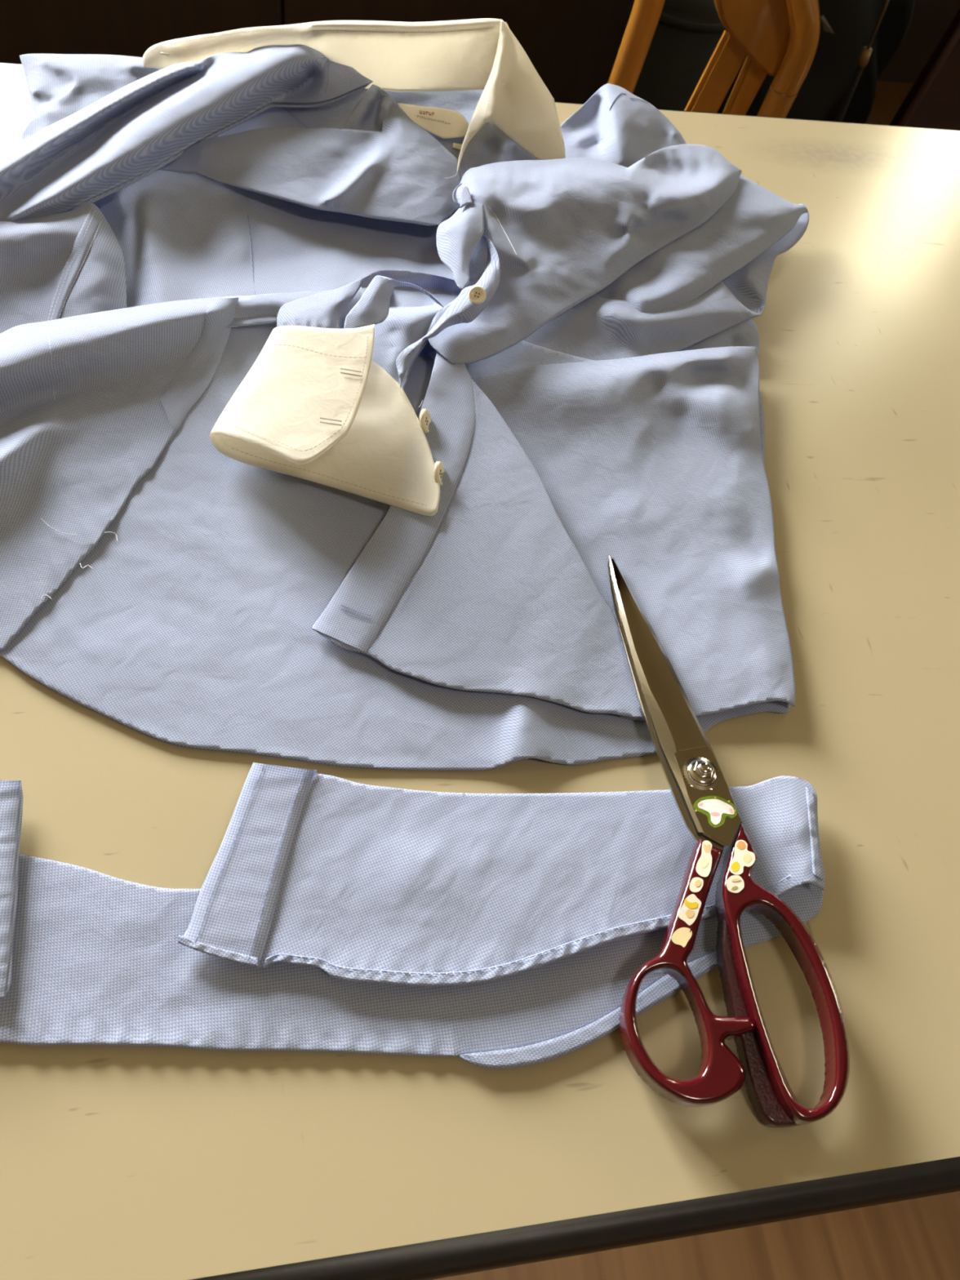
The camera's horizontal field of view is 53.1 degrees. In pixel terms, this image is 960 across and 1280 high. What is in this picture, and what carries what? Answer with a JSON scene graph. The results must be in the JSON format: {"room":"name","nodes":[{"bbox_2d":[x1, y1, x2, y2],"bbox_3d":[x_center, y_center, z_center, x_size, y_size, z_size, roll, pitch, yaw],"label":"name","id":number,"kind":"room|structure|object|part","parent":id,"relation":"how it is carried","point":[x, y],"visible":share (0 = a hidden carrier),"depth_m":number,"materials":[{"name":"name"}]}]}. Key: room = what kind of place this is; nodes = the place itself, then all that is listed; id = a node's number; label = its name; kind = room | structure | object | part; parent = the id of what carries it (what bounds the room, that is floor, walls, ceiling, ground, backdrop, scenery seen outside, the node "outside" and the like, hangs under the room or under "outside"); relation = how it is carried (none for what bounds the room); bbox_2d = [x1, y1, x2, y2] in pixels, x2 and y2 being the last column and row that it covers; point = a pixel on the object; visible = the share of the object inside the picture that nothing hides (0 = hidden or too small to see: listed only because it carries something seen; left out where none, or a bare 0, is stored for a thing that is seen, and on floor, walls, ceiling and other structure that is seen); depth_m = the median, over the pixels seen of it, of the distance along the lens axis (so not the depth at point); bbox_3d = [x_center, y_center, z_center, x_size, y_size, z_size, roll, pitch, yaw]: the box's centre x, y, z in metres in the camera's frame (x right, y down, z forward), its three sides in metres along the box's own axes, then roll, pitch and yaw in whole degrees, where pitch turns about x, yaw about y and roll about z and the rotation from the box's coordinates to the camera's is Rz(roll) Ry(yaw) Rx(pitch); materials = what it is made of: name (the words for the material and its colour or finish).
{"room":"workspace","nodes":[
{"label":"workspace","id":0,"kind":"room"},
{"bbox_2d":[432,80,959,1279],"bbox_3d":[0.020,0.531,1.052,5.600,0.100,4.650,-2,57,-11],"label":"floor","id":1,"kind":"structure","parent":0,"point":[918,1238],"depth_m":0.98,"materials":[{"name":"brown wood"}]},
{"bbox_2d":[0,0,629,103],"bbox_3d":[-0.776,-1.132,1.448,2.120,0.885,0.420,-2,57,-11],"label":"base cabinet","id":2,"kind":"object","parent":1,"relation":"on","point":[572,46],"visible":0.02,"depth_m":1.47,"materials":[{"name":"brown wood"}]},
{"bbox_3d":[-0.759,-0.970,1.331,0.942,0.780,0.019,-2,57,-11],"label":"door","id":3,"kind":"part","parent":2,"relation":"part of","materials":[{"name":"brown wood"}]},
{"bbox_3d":[0.001,-1.000,1.479,0.595,0.780,0.019,-2,57,-11],"label":"door","id":4,"kind":"part","parent":2,"relation":"part of","materials":[{"name":"brown wood"}]},
{"bbox_2d":[0,62,959,1279],"bbox_3d":[-0.107,0.090,0.831,1.822,0.720,0.782,-2,57,-11],"label":"work table","id":5,"kind":"object","parent":1,"relation":"on","point":[117,1162],"visible":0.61,"depth_m":0.39,"materials":[{"name":"beige laminate"}]},
{"bbox_2d":[0,17,808,770],"bbox_3d":[-0.028,-0.203,0.560,0.588,0.070,0.584,-2,57,-11],"label":"dress shirt","id":6,"kind":"object","parent":5,"relation":"on","point":[309,451],"visible":1,"depth_m":0.53,"materials":[{"name":"blue fabric"}]},
{"bbox_3d":[-0.262,-0.199,0.539,0.130,0.021,0.117,-20,61,-21],"label":"panel","id":7,"kind":"part","parent":6,"relation":"part of","materials":[{"name":"blue fabric"}]},
{"bbox_3d":[-0.047,-0.083,0.505,0.477,0.020,0.331,-2,57,-11],"label":"panel","id":8,"kind":"part","parent":6,"relation":"part of","materials":[{"name":"blue fabric"}]},
{"bbox_2d":[419,110,434,115],"bbox_3d":[-0.039,-0.384,0.701,0.011,0.001,0.004,12,55,-1],"label":"print","id":9,"kind":"object","parent":6,"relation":"on","point":[422,113],"depth_m":0.70,"materials":[{"name":"brown"}]},
{"bbox_2d":[417,115,450,124],"bbox_3d":[-0.034,-0.377,0.698,0.026,0.002,0.003,17,55,2],"label":"print","id":10,"kind":"object","parent":6,"relation":"on","point":[421,119],"depth_m":0.70,"materials":[{"name":"black"}]},
{"bbox_2d":[0,762,825,1068],"bbox_3d":[-0.035,0.105,0.383,0.383,0.014,0.122,3,56,-8],"label":"hem offcut","id":11,"kind":"object","parent":5,"relation":"on","point":[330,913],"visible":0.98,"depth_m":0.38,"materials":[{"name":"blue fabric"}]},
{"bbox_2d":[607,554,849,1127],"bbox_3d":[0.084,0.065,0.424,0.087,0.024,0.272,-2,57,-11],"label":"scissors","id":12,"kind":"object","parent":5,"relation":"on","point":[697,784],"visible":1,"depth_m":0.38,"materials":[{"name":"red metal"}]},
{"bbox_3d":[0.080,0.023,0.452,0.018,0.012,0.169,-6,57,-14],"label":"blade","id":13,"kind":"part","parent":12,"relation":"part of","materials":[{"name":"silver metal"}]},
{"bbox_3d":[0.084,0.019,0.454,0.023,0.013,0.158,-8,58,-14],"label":"blade","id":14,"kind":"part","parent":12,"relation":"part of","materials":[{"name":"silver metal"}]},
{"bbox_3d":[0.091,0.132,0.379,0.052,0.016,0.098,29,56,11],"label":"handle","id":15,"kind":"part","parent":12,"relation":"part of","materials":[{"name":"red plastic"}]},
{"bbox_2d":[682,756,719,791],"bbox_3d":[0.097,0.059,0.422,0.017,0.001,0.017,-2,57,-11],"label":"screw","id":16,"kind":"object","parent":12,"relation":"in","point":[699,773],"depth_m":0.42,"materials":[{"name":"silver metal"}]},
{"bbox_3d":[0.119,0.129,0.386,0.038,0.016,0.117,-2,57,-11],"label":"handle","id":17,"kind":"part","parent":12,"relation":"part of","materials":[{"name":"red plastic"}]},
{"bbox_2d":[617,0,727,111],"bbox_3d":[0.270,-0.793,1.607,0.182,0.534,0.182,-2,57,-11],"label":"seat","id":18,"kind":"object","parent":1,"relation":"on","point":[687,33],"visible":0.21,"depth_m":1.39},
{"bbox_2d":[607,0,820,118],"bbox_3d":[0.128,-0.316,1.079,0.339,0.832,0.505,-2,57,-11],"label":"wooden chair","id":19,"kind":"object","parent":1,"relation":"on","point":[780,39],"visible":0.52,"depth_m":0.94,"materials":[{"name":"brown wood"}]},
{"bbox_3d":[0.111,-0.474,1.241,0.058,0.737,0.062,-2,57,-11],"label":"post","id":20,"kind":"part","parent":19,"relation":"part of","materials":[{"name":"brown wood"}]},
{"bbox_3d":[0.255,-0.590,0.904,0.111,0.105,0.016,-2,57,-11],"label":"crest rail","id":21,"kind":"part","parent":19,"relation":"part of","materials":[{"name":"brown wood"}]},
{"bbox_3d":[0.240,-0.409,1.178,0.075,0.804,0.072,-2,57,-11],"label":"post","id":22,"kind":"part","parent":19,"relation":"part of","materials":[{"name":"brown wood"}]},
{"bbox_2d":[716,0,915,123],"bbox_3d":[0.623,-1.185,1.939,0.433,0.524,0.352,-34,67,-27],"label":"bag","id":23,"kind":"object","parent":1,"relation":"on","point":[846,26],"visible":0.19,"depth_m":1.86,"materials":[{"name":"fabric"}]},
{"bbox_2d":[834,0,889,121],"bbox_3d":[0.650,-0.989,1.608,0.039,0.856,0.018,-2,57,-11],"label":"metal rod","id":24,"kind":"object","parent":1,"relation":"on","point":[864,58],"visible":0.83,"depth_m":1.63,"materials":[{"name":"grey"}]},
{"bbox_2d":[888,8,959,130],"bbox_3d":[1.022,-1.118,1.845,0.453,0.712,0.054,-9,58,-15],"label":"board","id":25,"kind":"object","parent":1,"relation":"on","point":[933,100],"visible":0.44,"depth_m":1.85,"materials":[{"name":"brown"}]},
{"bbox_2d":[902,0,959,44],"bbox_3d":[-0.116,-2.253,1.182,5.600,2.750,0.150,-2,57,-11],"label":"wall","id":26,"kind":"structure","parent":0,"point":[931,20],"depth_m":2.42,"materials":[{"name":"brown"}]},
{"bbox_2d":[876,42,937,83],"bbox_3d":[-0.287,-1.444,2.227,5.600,0.090,0.015,-2,57,-11],"label":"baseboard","id":27,"kind":"structure","parent":26,"relation":"attached to","point":[905,66],"depth_m":2.49,"materials":[{"name":"brown wood"}]}
]}

